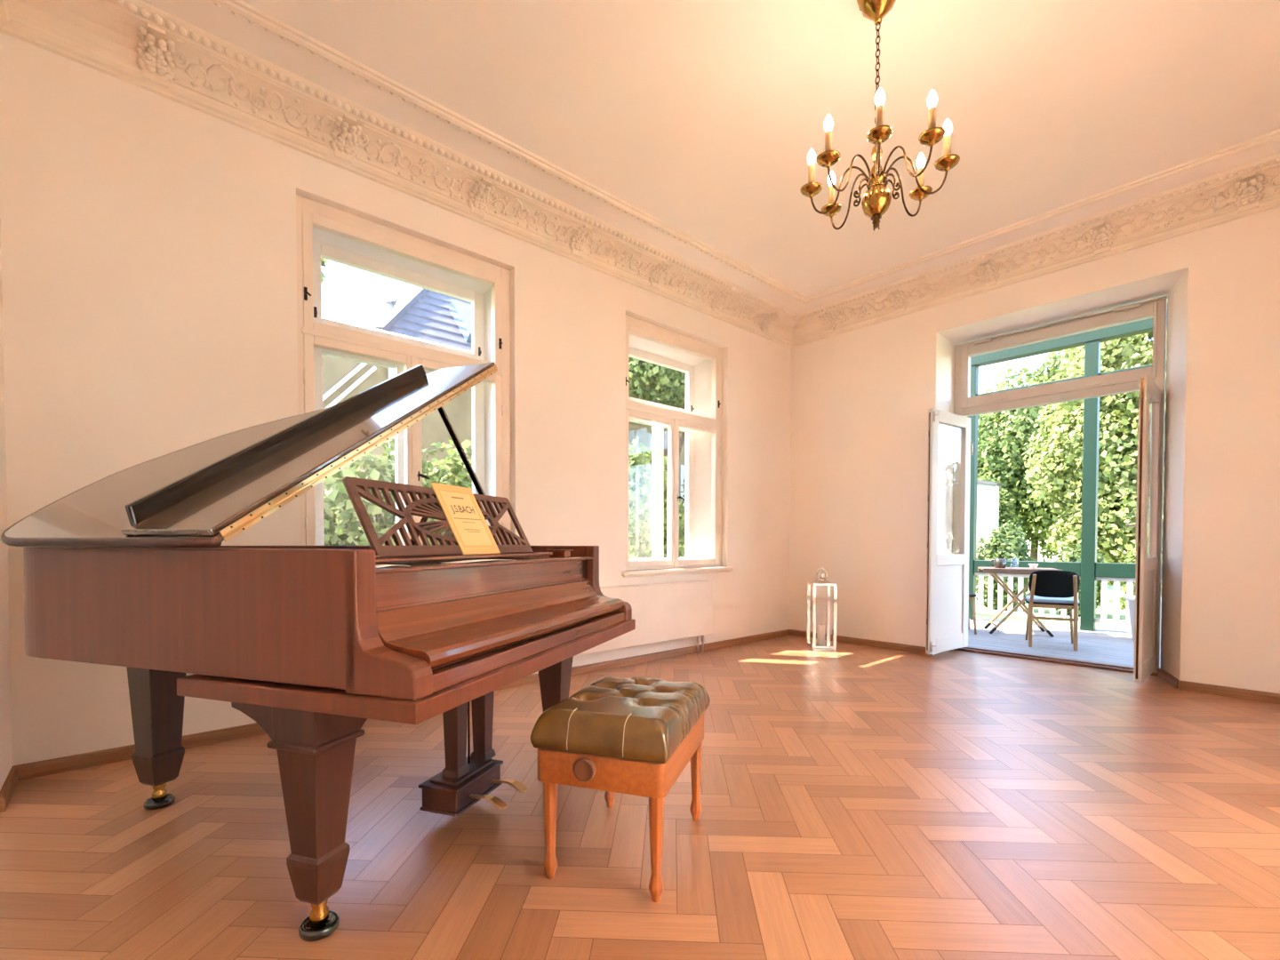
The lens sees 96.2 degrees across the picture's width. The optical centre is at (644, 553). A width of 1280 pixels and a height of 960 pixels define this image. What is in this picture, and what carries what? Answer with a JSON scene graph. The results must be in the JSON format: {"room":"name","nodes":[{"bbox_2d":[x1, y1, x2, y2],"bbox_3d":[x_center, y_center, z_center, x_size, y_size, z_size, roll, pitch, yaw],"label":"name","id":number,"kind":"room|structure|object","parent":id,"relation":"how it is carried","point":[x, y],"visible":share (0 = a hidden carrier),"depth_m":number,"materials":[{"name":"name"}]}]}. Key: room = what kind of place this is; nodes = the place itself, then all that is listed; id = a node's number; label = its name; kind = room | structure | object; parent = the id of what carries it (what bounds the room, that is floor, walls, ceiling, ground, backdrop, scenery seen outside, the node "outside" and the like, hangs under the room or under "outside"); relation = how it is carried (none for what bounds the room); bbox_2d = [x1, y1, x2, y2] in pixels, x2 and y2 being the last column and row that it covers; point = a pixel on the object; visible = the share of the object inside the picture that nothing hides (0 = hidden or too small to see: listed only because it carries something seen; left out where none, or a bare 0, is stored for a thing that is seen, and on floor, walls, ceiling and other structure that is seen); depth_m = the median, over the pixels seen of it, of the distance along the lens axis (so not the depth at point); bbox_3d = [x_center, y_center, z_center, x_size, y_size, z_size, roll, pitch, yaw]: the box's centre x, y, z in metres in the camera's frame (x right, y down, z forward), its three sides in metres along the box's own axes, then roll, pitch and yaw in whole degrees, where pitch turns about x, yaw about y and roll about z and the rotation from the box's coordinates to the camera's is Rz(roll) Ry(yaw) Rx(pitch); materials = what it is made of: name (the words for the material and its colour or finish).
{"room":"music room","nodes":[
{"label":"music room","id":0,"kind":"room"},
{"bbox_2d":[0,208,12,790],"bbox_3d":[-1.190,-0.662,0.551,0.300,3.898,5.477,-1,2,-42],"label":"wall","id":1,"kind":"structure","parent":0,"point":[5,708],"depth_m":2.30,"materials":[{"name":"paint"}]},
{"bbox_2d":[0,0,9,29],"bbox_3d":[-0.941,-2.208,0.662,0.258,0.230,4.757,-1,2,-42],"label":"trim","id":2,"kind":"structure","parent":1,"relation":"attached to","point":[4,17],"depth_m":2.29,"materials":[{"name":"beige paint"}]},
{"bbox_2d":[0,766,18,812],"bbox_3d":[-2.504,0.919,2.263,0.018,0.062,0.387,-1,2,-42],"label":"baseboard","id":3,"kind":"structure","parent":1,"relation":"attached to","point":[10,784],"depth_m":2.22,"materials":[{"name":"brown wood"}]},
{"bbox_2d":[0,32,791,765],"bbox_3d":[-0.605,-2.044,4.471,6.475,6.500,0.420,-1,2,-42],"label":"wall","id":4,"kind":"structure","parent":0,"point":[148,239],"depth_m":2.81,"materials":[{"name":"paint"}]},
{"bbox_2d":[0,0,798,348],"bbox_3d":[-0.450,-2.280,4.148,5.675,0.230,0.258,-1,2,-42],"label":"trim","id":5,"kind":"structure","parent":4,"relation":"attached to","point":[137,43],"depth_m":3.10,"materials":[{"name":"beige paint"}]},
{"bbox_2d":[12,629,789,780],"bbox_3d":[-0.536,0.880,4.302,5.675,0.062,0.018,-1,2,-42],"label":"baseboard","id":6,"kind":"structure","parent":4,"relation":"attached to","point":[95,758],"depth_m":2.87,"materials":[{"name":"brown wood"}]},
{"bbox_2d":[296,194,511,545],"bbox_3d":[-1.466,-0.867,3.619,1.398,2.180,0.350,-1,2,-42],"label":"window","id":7,"kind":"structure","parent":4,"relation":"in","point":[323,231],"depth_m":3.57,"materials":[{"name":"paint"}]},
{"bbox_2d":[574,580,712,655],"bbox_3d":[-0.030,0.576,4.700,1.665,0.655,0.099,-1,2,-42],"label":"radiator","id":8,"kind":"object","parent":4,"relation":"attached to","point":[669,611],"visible":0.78,"depth_m":4.80,"materials":[{"name":"metal"}]},
{"bbox_2d":[600,580,711,588],"bbox_3d":[-0.017,0.252,4.680,1.645,0.007,0.057,-1,2,-42],"label":"grille","id":9,"kind":"object","parent":8,"relation":"attached to","point":[697,582],"depth_m":4.80,"materials":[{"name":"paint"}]},
{"bbox_2d":[621,314,733,577],"bbox_3d":[0.224,-0.892,5.156,1.369,2.141,0.350,-1,2,-42],"label":"window","id":10,"kind":"structure","parent":4,"relation":"in","point":[701,420],"depth_m":5.29,"materials":[{"name":"paint"}]},
{"bbox_2d":[0,635,1279,959],"bbox_3d":[1.131,1.006,2.685,6.361,0.120,5.257,-1,2,-42],"label":"floor","id":11,"kind":"structure","parent":0,"point":[858,802],"depth_m":1.93,"materials":[{"name":"brown wood"}]},
{"bbox_2d":[143,793,175,809],"bbox_3d":[-1.841,0.940,2.180,0.092,0.026,0.092,-1,2,-42],"label":"cup","id":12,"kind":"object","parent":11,"relation":"on","point":[148,804],"visible":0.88,"depth_m":2.15,"materials":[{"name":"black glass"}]},
{"bbox_2d":[0,361,635,928],"bbox_3d":[-1.069,0.024,2.192,1.670,1.834,1.495,0,1,18],"label":"grand piano","id":13,"kind":"object","parent":11,"relation":"on","point":[130,568],"visible":0.93,"depth_m":1.60,"materials":[{"name":"brown wood"}]},
{"bbox_2d":[375,564,410,567],"bbox_3d":[-0.661,0.030,1.465,0.063,0.006,0.106,1,1,23],"label":"paper sheet","id":14,"kind":"object","parent":13,"relation":"on","point":[376,565],"visible":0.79,"depth_m":1.46,"materials":[{"name":"white paper"}]},
{"bbox_2d":[430,482,500,554],"bbox_3d":[-0.645,-0.125,2.082,0.136,0.251,0.228,0,1,18],"label":"booklet","id":15,"kind":"object","parent":13,"relation":"on","point":[471,532],"visible":1,"depth_m":2.07,"materials":[{"name":"yellow paper"}]},
{"bbox_2d":[441,559,504,563],"bbox_3d":[-0.534,0.022,1.870,0.069,0.006,0.329,0,1,19],"label":"paper sheet","id":16,"kind":"object","parent":13,"relation":"on","point":[476,560],"visible":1,"depth_m":1.79,"materials":[{"name":"white paper"}]},
{"bbox_2d":[375,555,592,574],"bbox_3d":[-0.600,0.029,2.055,0.332,0.012,1.312,0,1,18],"label":"shelf","id":17,"kind":"object","parent":13,"relation":"attached to","point":[430,565],"depth_m":1.85,"materials":[{"name":"brown wood"}]},
{"bbox_2d":[298,910,339,941],"bbox_3d":[-0.838,0.956,1.478,0.092,0.026,0.092,-1,2,-42],"label":"cup","id":18,"kind":"object","parent":11,"relation":"on","point":[307,932],"visible":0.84,"depth_m":1.46,"materials":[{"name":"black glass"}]},
{"bbox_2d":[530,675,710,902],"bbox_3d":[-0.051,0.707,1.888,0.421,0.507,0.613,0,1,18],"label":"piano bench","id":19,"kind":"object","parent":11,"relation":"on","point":[636,736],"visible":1,"depth_m":1.66,"materials":[{"name":"brown wood"}]},
{"bbox_2d":[530,675,710,764],"bbox_3d":[-0.050,0.511,1.886,0.423,0.109,0.571,0,1,18],"label":"seat cushion","id":20,"kind":"object","parent":19,"relation":"on","point":[637,720],"depth_m":1.67,"materials":[{"name":"green leather"}]},
{"bbox_2d":[806,568,837,648],"bbox_3d":[1.680,0.509,5.503,0.245,0.759,0.226,0,1,1],"label":"lantern","id":21,"kind":"object","parent":11,"relation":"on","point":[821,575],"visible":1,"depth_m":5.43,"materials":[{"name":"silver metal"}]},
{"bbox_2d":[816,624,824,644],"bbox_3d":[1.689,0.765,5.508,0.072,0.194,0.072,-1,2,-42],"label":"pillar candle","id":22,"kind":"object","parent":21,"relation":"on","point":[820,628],"visible":1,"depth_m":5.48,"materials":[{"name":"white wax"}]},
{"bbox_2d":[141,0,1279,313],"bbox_3d":[1.101,-2.475,2.587,6.475,0.250,5.467,-1,2,-42],"label":"ceiling","id":23,"kind":"structure","parent":0,"point":[705,117],"depth_m":2.98,"materials":[{"name":"paint"}]},
{"bbox_2d":[210,0,808,303],"bbox_3d":[-0.199,-2.371,3.870,4.731,0.036,0.086,-1,2,-42],"label":"trim","id":24,"kind":"structure","parent":23,"relation":"attached to","point":[268,22],"depth_m":3.13,"materials":[{"name":"beige paint"}]},
{"bbox_2d":[800,0,959,231],"bbox_3d":[0.978,-1.855,2.418,0.601,0.984,0.601,-1,2,-42],"label":"chandelier","id":25,"kind":"object","parent":23,"relation":"hanging from","point":[876,199],"visible":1,"depth_m":2.38,"materials":[{"name":"gold metal"}]},
{"bbox_2d":[802,128,1279,303],"bbox_3d":[2.790,-2.370,4.053,0.084,0.036,3.813,-1,2,-42],"label":"trim","id":26,"kind":"structure","parent":23,"relation":"attached to","point":[1275,135],"depth_m":3.90,"materials":[{"name":"beige paint"}]},
{"bbox_2d":[788,207,1279,693],"bbox_3d":[3.448,-2.037,4.455,0.500,6.500,5.057,-1,2,-42],"label":"wall","id":27,"kind":"structure","parent":0,"point":[861,399],"depth_m":4.21,"materials":[{"name":"paint"}]},
{"bbox_2d":[789,629,932,655],"bbox_3d":[2.059,0.856,5.653,0.018,0.062,1.474,-1,2,-42],"label":"baseboard","id":28,"kind":"structure","parent":27,"relation":"attached to","point":[916,649],"depth_m":5.51,"materials":[{"name":"brown wood"}]},
{"bbox_2d":[791,152,1279,347],"bbox_3d":[3.067,-2.278,4.306,0.258,0.230,4.757,-1,2,-42],"label":"trim","id":29,"kind":"structure","parent":27,"relation":"attached to","point":[1252,188],"depth_m":4.26,"materials":[{"name":"beige paint"}]},
{"bbox_2d":[925,292,1173,684],"bbox_3d":[3.185,-0.507,4.607,0.766,2.833,1.539,-1,2,-42],"label":"door","id":30,"kind":"structure","parent":27,"relation":"in","point":[948,623],"depth_m":4.77,"materials":[{"name":"white paint"}]},
{"bbox_2d":[1156,667,1179,688],"bbox_3d":[3.755,0.889,4.127,0.018,0.062,0.433,1,1,28],"label":"baseboard reveal","id":31,"kind":"structure","parent":27,"relation":"attached to","point":[1162,674],"depth_m":4.09,"materials":[{"name":"brown wood"}]},
{"bbox_2d":[1179,680,1279,703],"bbox_3d":[4.196,0.907,3.304,0.018,0.062,1.650,-1,2,-42],"label":"baseboard","id":32,"kind":"structure","parent":27,"relation":"attached to","point":[1184,685],"depth_m":3.73,"materials":[{"name":"brown wood"}]},
{"label":"outside","id":33,"kind":"structure","parent":0,"visible":0},
{"bbox_2d":[976,584,1131,631],"bbox_3d":[3.291,1.363,9.785,78.000,0.120,70.000,-1,2,-42],"label":"lawn","id":34,"kind":"structure","parent":33,"point":[1110,589],"depth_m":11.68,"materials":[{"name":"green plant"}]},
{"bbox_2d":[320,257,329,283],"bbox_3d":[-5.566,-2.995,4.269,5.745,8.830,3.375,-1,1,-31],"label":"shade tree","id":35,"kind":"object","parent":34,"relation":"on","point":[324,261],"visible":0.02,"depth_m":6.55,"materials":[{"name":"green plant"}]},
{"bbox_2d":[323,437,471,545],"bbox_3d":[-2.620,0.157,6.152,4.542,2.901,1.746,-1,2,-42],"label":"tree","id":36,"kind":"object","parent":34,"relation":"on","point":[380,468],"visible":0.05,"depth_m":5.54,"materials":[{"name":"green plant"}]},
{"bbox_2d":[321,287,685,545],"bbox_3d":[-3.003,-3.073,14.690,16.600,8.529,6.930,-1,2,-42],"label":"house","id":37,"kind":"structure","parent":34,"relation":"on","point":[425,316],"depth_m":10.07,"materials":[{"name":"grey tile"}]},
{"bbox_2d":[683,469,685,507],"bbox_3d":[1.222,-1.347,14.461,0.700,1.500,0.010,-1,2,-42],"label":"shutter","id":38,"kind":"object","parent":37,"relation":"hanging from","point":[684,469],"depth_m":14.22,"materials":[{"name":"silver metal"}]},
{"bbox_2d":[628,438,685,558],"bbox_3d":[0.738,-0.173,9.146,3.398,3.120,1.285,-1,2,-42],"label":"tree","id":39,"kind":"object","parent":34,"relation":"on","point":[640,478],"visible":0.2,"depth_m":8.15,"materials":[{"name":"green plant"}]},
{"bbox_2d":[628,356,685,535],"bbox_3d":[0.607,-2.334,11.328,3.196,7.321,6.098,1,2,41],"label":"tree","id":40,"kind":"object","parent":34,"relation":"on","point":[648,381],"visible":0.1,"depth_m":9.41,"materials":[{"name":"green plant"}]},
{"bbox_2d":[976,480,1002,601],"bbox_3d":[7.138,-0.417,16.112,0.390,3.190,4.960,-1,2,-42],"label":"wall","id":41,"kind":"structure","parent":34,"relation":"on","point":[988,492],"depth_m":14.37,"materials":[{"name":"white paint"}]},
{"bbox_2d":[977,475,1023,528],"bbox_3d":[9.896,-0.396,16.476,1.581,3.717,1.663,-1,2,-42],"label":"shrub","id":42,"kind":"object","parent":34,"relation":"on","point":[1004,511],"visible":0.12,"depth_m":16.14,"materials":[{"name":"green plant"}]},
{"bbox_2d":[976,520,1035,610],"bbox_3d":[7.848,0.360,12.651,1.308,2.205,1.353,-1,2,-42],"label":"shrub","id":43,"kind":"object","parent":34,"relation":"on","point":[1007,542],"visible":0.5,"depth_m":12.41,"materials":[{"name":"green plant"}]},
{"bbox_2d":[977,340,1146,561],"bbox_3d":[13.965,-3.218,20.384,4.546,8.645,6.579,-1,1,-33],"label":"tree","id":44,"kind":"object","parent":34,"relation":"on","point":[999,453],"visible":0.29,"depth_m":19.83,"materials":[{"name":"green plant"}]},
{"bbox_2d":[1053,544,1107,615],"bbox_3d":[8.867,0.578,11.804,1.109,1.579,1.075,-1,2,-42],"label":"shrub","id":45,"kind":"object","parent":34,"relation":"on","point":[1073,555],"visible":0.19,"depth_m":11.65,"materials":[{"name":"green plant"}]},
{"bbox_2d":[1021,296,1167,586],"bbox_3d":[12.980,-3.282,14.229,4.189,9.022,5.984,-1,2,-38],"label":"tree","id":46,"kind":"object","parent":34,"relation":"on","point":[1118,413],"visible":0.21,"depth_m":14.27,"materials":[{"name":"green plant"}]},
{"bbox_2d":[1120,541,1162,611],"bbox_3d":[9.560,0.537,10.733,1.084,1.653,1.149,-1,2,-42],"label":"shrub","id":47,"kind":"object","parent":34,"relation":"on","point":[1131,556],"visible":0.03,"depth_m":10.95,"materials":[{"name":"green plant"}]},
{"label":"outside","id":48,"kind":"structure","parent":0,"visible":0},
{"bbox_2d":[968,617,1160,666],"bbox_3d":[4.721,0.956,5.398,2.554,0.120,4.800,-1,2,-42],"label":"deck","id":49,"kind":"object","parent":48,"point":[1116,647],"visible":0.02,"depth_m":5.82,"materials":[{"name":"grey wood"}]},
{"bbox_2d":[968,592,976,634],"bbox_3d":[3.416,0.501,6.519,0.553,0.741,0.420,1,1,20],"label":"chair","id":50,"kind":"object","parent":49,"relation":"on","point":[972,596],"visible":0.09,"depth_m":6.26,"materials":[{"name":"brown wood"}]},
{"bbox_2d":[968,365,978,620],"bbox_3d":[4.234,-0.783,7.458,0.120,3.270,0.110,-1,2,-42],"label":"post","id":51,"kind":"object","parent":49,"relation":"on","point":[974,369],"visible":0.41,"depth_m":7.40,"materials":[{"name":"green paint"}]},
{"bbox_2d":[973,560,1080,621],"bbox_3d":[4.647,0.427,7.027,0.100,0.680,1.123,-1,2,-42],"label":"veranda railing","id":52,"kind":"object","parent":51,"relation":"attached to","point":[1068,566],"visible":0.54,"depth_m":7.10,"materials":[{"name":"green paint"}]},
{"bbox_2d":[976,376,1084,396],"bbox_3d":[4.651,-1.988,6.978,0.080,0.100,1.123,-1,2,-42],"label":"beam","id":53,"kind":"structure","parent":51,"relation":"attached to","point":[1080,377],"depth_m":6.91,"materials":[{"name":"green paint"}]},
{"bbox_2d":[970,316,1167,367],"bbox_3d":[5.502,-2.472,6.033,0.140,0.170,4.800,-1,2,-42],"label":"beam","id":54,"kind":"structure","parent":51,"relation":"on","point":[1142,326],"depth_m":6.65,"materials":[{"name":"green paint"}]},
{"bbox_2d":[977,567,1063,637],"bbox_3d":[4.146,0.520,6.394,0.720,0.721,0.505,1,1,24],"label":"folding table","id":55,"kind":"object","parent":49,"relation":"on","point":[992,571],"visible":0.82,"depth_m":6.28,"materials":[{"name":"brown wood"}]},
{"bbox_2d":[989,558,1006,567],"bbox_3d":[3.994,0.105,6.483,0.118,0.103,0.145,0,1,-19],"label":"coffee mug","id":56,"kind":"object","parent":55,"relation":"on","point":[998,563],"visible":1,"depth_m":6.43,"materials":[{"name":"grey ceramic"}]},
{"bbox_2d":[1028,563,1038,568],"bbox_3d":[4.266,0.136,6.309,0.088,0.050,0.088,-1,2,-42],"label":"bowl","id":57,"kind":"object","parent":55,"relation":"on","point":[1032,565],"visible":1,"depth_m":6.29,"materials":[{"name":"white ceramic"}]},
{"bbox_2d":[1024,570,1079,650],"bbox_3d":[3.940,0.521,5.564,0.420,0.741,0.553,1,1,32],"label":"chair","id":58,"kind":"object","parent":49,"relation":"on","point":[1055,589],"visible":1,"depth_m":5.40,"materials":[{"name":"brown wood"}]},
{"bbox_2d":[1080,339,1100,631],"bbox_3d":[5.069,-0.763,6.541,0.120,3.270,0.126,-1,2,-42],"label":"post","id":59,"kind":"object","parent":49,"relation":"on","point":[1090,446],"visible":1,"depth_m":6.50,"materials":[{"name":"green paint"}]},
{"bbox_2d":[1094,562,1162,625],"bbox_3d":[5.674,0.452,5.899,0.100,0.680,1.676,-1,2,-42],"label":"veranda railing","id":60,"kind":"object","parent":59,"relation":"attached to","point":[1116,572],"visible":0.27,"depth_m":6.36,"materials":[{"name":"green paint"}]},
{"bbox_2d":[1098,361,1166,375],"bbox_3d":[5.879,-1.958,5.627,0.080,0.100,2.276,-1,2,-42],"label":"beam","id":61,"kind":"structure","parent":59,"relation":"attached to","point":[1148,365],"depth_m":6.25,"materials":[{"name":"green paint"}]},
{"bbox_2d":[1124,595,1161,643],"bbox_3d":[5.160,0.664,5.858,0.420,0.445,0.420,-1,2,-42],"label":"tub","id":62,"kind":"object","parent":49,"relation":"on","point":[1131,599],"visible":0.2,"depth_m":5.89,"materials":[{"name":"grey"}]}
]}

